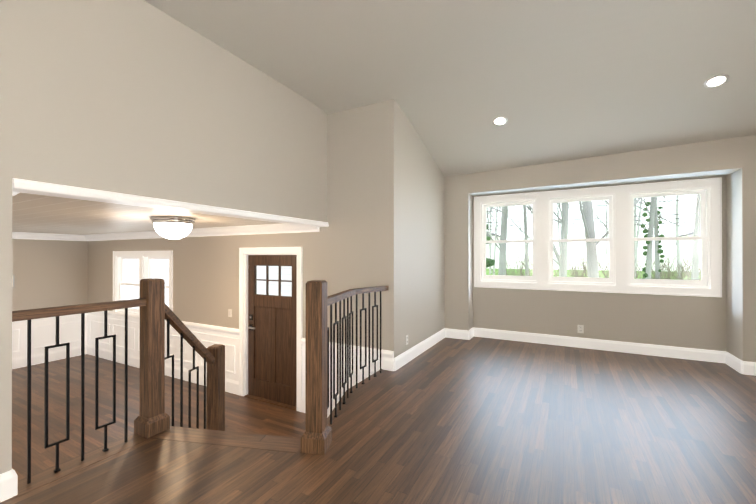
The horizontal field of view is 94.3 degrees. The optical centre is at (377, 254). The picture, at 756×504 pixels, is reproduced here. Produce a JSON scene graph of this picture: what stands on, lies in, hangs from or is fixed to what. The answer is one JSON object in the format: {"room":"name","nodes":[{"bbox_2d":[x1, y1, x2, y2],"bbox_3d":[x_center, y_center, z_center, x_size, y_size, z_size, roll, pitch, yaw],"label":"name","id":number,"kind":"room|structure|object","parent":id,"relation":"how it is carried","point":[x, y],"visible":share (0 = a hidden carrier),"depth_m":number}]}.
{"room":"empty living room","nodes":[
{"label":"empty living room","id":0,"kind":"room"},
{"bbox_2d":[12,239,87,310],"bbox_3d":[-6.716,0.763,6.033,0.140,2.540,2.807,0,0,28],"label":"wall","id":1,"kind":"structure","parent":0,"point":[50,273],"depth_m":6.69},
{"bbox_2d":[12,274,14,287],"bbox_3d":[-6.527,0.464,6.164,0.070,0.240,0.180,0,0,28],"label":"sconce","id":2,"kind":"object","parent":1,"relation":"attached to","point":[13,280],"visible":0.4,"depth_m":6.21},
{"bbox_2d":[12,314,80,357],"bbox_3d":[-6.641,1.463,5.988,0.034,0.760,2.700,0,0,28],"label":"trim","id":3,"kind":"structure","parent":1,"relation":"attached to","point":[43,332],"depth_m":6.63},
{"bbox_2d":[12,232,83,240],"bbox_3d":[-6.605,-0.348,5.972,0.115,0.118,2.580,0,0,28],"label":"crown molding","id":4,"kind":"structure","parent":1,"relation":"attached to","point":[15,235],"depth_m":6.61},
{"bbox_2d":[12,345,86,368],"bbox_3d":[-6.647,1.936,5.990,0.020,0.195,2.760,0,0,28],"label":"baseboard","id":5,"kind":"structure","parent":1,"relation":"attached to","point":[19,362],"depth_m":6.62},
{"bbox_2d":[12,192,281,234],"bbox_3d":[-4.031,-0.461,4.590,5.960,0.100,2.817,0,0,28],"label":"ceiling","id":6,"kind":"structure","parent":0,"point":[34,213],"depth_m":3.85},
{"bbox_2d":[151,216,194,239],"bbox_3d":[-2.284,-0.293,3.912,0.430,0.240,0.430,0,0,28],"label":"ceiling light","id":7,"kind":"object","parent":6,"relation":"hanging from","point":[173,227],"visible":1,"depth_m":3.77},
{"bbox_2d":[12,354,304,480],"bbox_3d":[-3.661,2.129,4.385,7.200,0.200,3.217,0,0,28],"label":"floor","id":8,"kind":"structure","parent":0,"point":[243,414],"depth_m":4.54},
{"bbox_2d":[12,278,388,483],"bbox_3d":[-0.929,1.100,2.920,1.643,1.850,2.823,0,0,28],"label":"stair railings","id":9,"kind":"object","parent":8,"relation":"on","point":[153,417],"depth_m":2.51},
{"bbox_2d":[0,0,326,473],"bbox_3d":[-2.270,0.086,1.441,0.120,3.870,6.700,0,0,28],"label":"wall","id":10,"kind":"structure","parent":0,"point":[139,98],"depth_m":2.44},
{"bbox_2d":[0,469,17,501],"bbox_3d":[-2.870,1.217,0.172,0.018,0.140,3.901,0,0,28],"label":"baseboard","id":11,"kind":"structure","parent":10,"relation":"attached to","point":[8,484],"depth_m":1.86},
{"bbox_2d":[12,178,328,226],"bbox_3d":[-1.346,-0.383,3.150,0.153,0.054,2.817,0,0,28],"label":"trim","id":12,"kind":"structure","parent":10,"relation":"attached to","point":[37,187],"depth_m":2.44},
{"bbox_2d":[88,99,398,357],"bbox_3d":[-2.935,0.597,5.678,7.140,4.870,0.140,0,0,28],"label":"wall","id":13,"kind":"structure","parent":0,"point":[354,244],"depth_m":4.27},
{"bbox_2d":[113,251,172,323],"bbox_3d":[-4.228,0.549,6.356,1.871,1.241,0.168,0,0,28],"label":"window","id":14,"kind":"structure","parent":13,"relation":"in","point":[147,272],"depth_m":6.41},
{"bbox_2d":[85,311,238,380],"bbox_3d":[-4.001,1.464,6.148,4.535,0.760,0.034,0,0,28],"label":"trim","id":15,"kind":"structure","parent":13,"relation":"attached to","point":[208,335],"depth_m":5.83},
{"bbox_2d":[87,345,238,394],"bbox_3d":[-3.998,1.936,6.154,4.535,0.195,0.020,0,0,28],"label":"baseboard","id":16,"kind":"structure","parent":13,"relation":"attached to","point":[231,386],"depth_m":5.87},
{"bbox_2d":[84,223,318,240],"bbox_3d":[-3.392,-0.348,5.781,5.960,0.118,0.115,0,0,28],"label":"crown molding","id":17,"kind":"structure","parent":13,"relation":"attached to","point":[254,229],"depth_m":5.18},
{"bbox_2d":[244,394,296,409],"bbox_3d":[-1.452,2.025,4.884,0.956,0.011,0.190,0,0,28],"label":"door threshold sill","id":18,"kind":"structure","parent":13,"relation":"attached to","point":[272,402],"depth_m":4.80},
{"bbox_2d":[239,247,301,411],"bbox_3d":[-1.461,0.962,4.870,1.151,2.136,0.168,0,0,28],"label":"door frame","id":19,"kind":"structure","parent":13,"relation":"attached to","point":[244,253],"depth_m":5.04},
{"bbox_2d":[248,255,296,406],"bbox_3d":[-1.456,1.010,4.880,0.950,2.023,0.045,0,0,28],"label":"front door","id":20,"kind":"structure","parent":13,"relation":"in","point":[272,355],"depth_m":4.86},
{"bbox_2d":[249,314,252,329],"bbox_3d":[-1.827,0.969,5.046,0.066,0.230,0.014,0,0,28],"label":"plates","id":21,"kind":"object","parent":20,"relation":"attached to","point":[251,318],"visible":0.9,"depth_m":5.04},
{"bbox_2d":[301,397,334,417],"bbox_3d":[-0.406,1.931,4.227,1.315,0.195,0.020,0,0,28],"label":"baseboard","id":22,"kind":"structure","parent":13,"relation":"attached to","point":[303,398],"depth_m":4.50},
{"bbox_2d":[301,338,393,404],"bbox_3d":[-0.410,1.458,4.221,1.315,0.760,0.034,0,0,28],"label":"trim","id":23,"kind":"structure","parent":13,"relation":"attached to","point":[384,353],"depth_m":4.17},
{"bbox_2d":[0,336,755,503],"bbox_3d":[0.615,1.654,1.103,5.560,0.732,8.840,0,0,28],"label":"floor","id":24,"kind":"structure","parent":0,"point":[473,420],"depth_m":2.38},
{"bbox_2d":[13,431,164,497],"bbox_3d":[-1.819,1.292,2.257,0.180,0.002,0.805,0,0,28],"label":"floor trim","id":25,"kind":"structure","parent":24,"relation":"on","point":[48,475],"depth_m":2.16},
{"bbox_2d":[327,369,387,428],"bbox_3d":[-0.219,1.295,3.233,0.238,0.002,1.619,0,0,19],"label":"floor trim","id":26,"kind":"structure","parent":24,"relation":"on","point":[334,419],"depth_m":3.16},
{"bbox_2d":[144,0,623,92],"bbox_3d":[0.017,-1.854,-0.172,5.680,0.100,6.290,0,0,28],"label":"ceiling","id":27,"kind":"structure","parent":0,"point":[297,46],"depth_m":2.77},
{"bbox_2d":[399,106,444,354],"bbox_3d":[0.589,0.095,4.844,0.140,3.870,1.720,0,0,28],"label":"wall","id":28,"kind":"structure","parent":0,"point":[421,258],"depth_m":4.62},
{"bbox_2d":[392,328,447,370],"bbox_3d":[0.621,1.230,4.734,0.018,0.140,1.878,0,0,28],"label":"baseboard","id":29,"kind":"structure","parent":28,"relation":"attached to","point":[399,361],"depth_m":4.50},
{"bbox_2d":[298,0,755,176],"bbox_3d":[2.173,-1.522,3.845,5.680,0.782,2.830,0,0,28],"label":"ceiling","id":30,"kind":"structure","parent":0,"point":[624,76],"depth_m":3.49},
{"bbox_2d":[492,116,507,125],"bbox_3d":[1.431,-1.572,4.112,0.170,0.051,0.164,0,0,28],"label":"recessed light","id":31,"kind":"object","parent":30,"relation":"in","point":[500,120],"visible":1,"depth_m":4.11},
{"bbox_2d":[704,74,728,87],"bbox_3d":[3.082,-1.584,3.192,0.170,0.051,0.164,0,0,28],"label":"recessed light","id":32,"kind":"object","parent":30,"relation":"in","point":[716,80],"visible":1,"depth_m":3.19},
{"bbox_2d":[444,135,755,361],"bbox_3d":[3.070,-0.051,4.563,4.780,2.700,0.430,0,0,28],"label":"wall","id":33,"kind":"structure","parent":0,"point":[733,160],"depth_m":4.28},
{"bbox_2d":[448,329,471,339],"bbox_3d":[1.246,1.232,5.454,0.358,0.140,0.018,0,0,28],"label":"baseboard","id":34,"kind":"structure","parent":33,"relation":"attached to","point":[452,333],"depth_m":5.44},
{"bbox_2d":[472,327,723,362],"bbox_3d":[2.851,1.230,4.911,3.020,0.140,0.018,0,0,28],"label":"baseboard","id":35,"kind":"structure","parent":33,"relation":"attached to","point":[607,345],"depth_m":4.76},
{"bbox_2d":[724,351,737,369],"bbox_3d":[4.076,1.228,4.020,0.018,0.140,0.390,0,0,28],"label":"baseboard","id":36,"kind":"structure","parent":33,"relation":"attached to","point":[729,359],"depth_m":4.07},
{"bbox_2d":[736,359,755,375],"bbox_3d":[4.455,1.227,3.562,1.118,0.140,0.018,0,0,28],"label":"baseboard","id":37,"kind":"structure","parent":33,"relation":"attached to","point":[743,367],"depth_m":3.80},
{"bbox_2d":[473,176,726,351],"bbox_3d":[2.888,-0.050,4.984,3.620,2.700,0.140,0,0,28],"label":"wall","id":38,"kind":"structure","parent":0,"point":[697,322],"depth_m":4.74},
{"bbox_2d":[577,325,583,332],"bbox_3d":[2.844,1.040,4.920,0.075,0.115,0.008,0,0,28],"label":"electrical outlet","id":39,"kind":"object","parent":38,"relation":"attached to","point":[580,328],"visible":1,"depth_m":4.92},
{"bbox_2d":[474,177,721,296],"bbox_3d":[2.872,-0.210,4.977,2.941,1.441,0.168,0,0,28],"label":"living room window","id":40,"kind":"structure","parent":38,"relation":"in","point":[704,236],"depth_m":4.72},
{"label":"outside","id":41,"kind":"structure","parent":0,"visible":0},
{"bbox_2d":[125,194,700,308],"bbox_3d":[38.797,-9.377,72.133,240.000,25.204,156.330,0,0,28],"label":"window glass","id":42,"kind":"object","parent":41,"point":[584,262],"depth_m":13.42}
]}

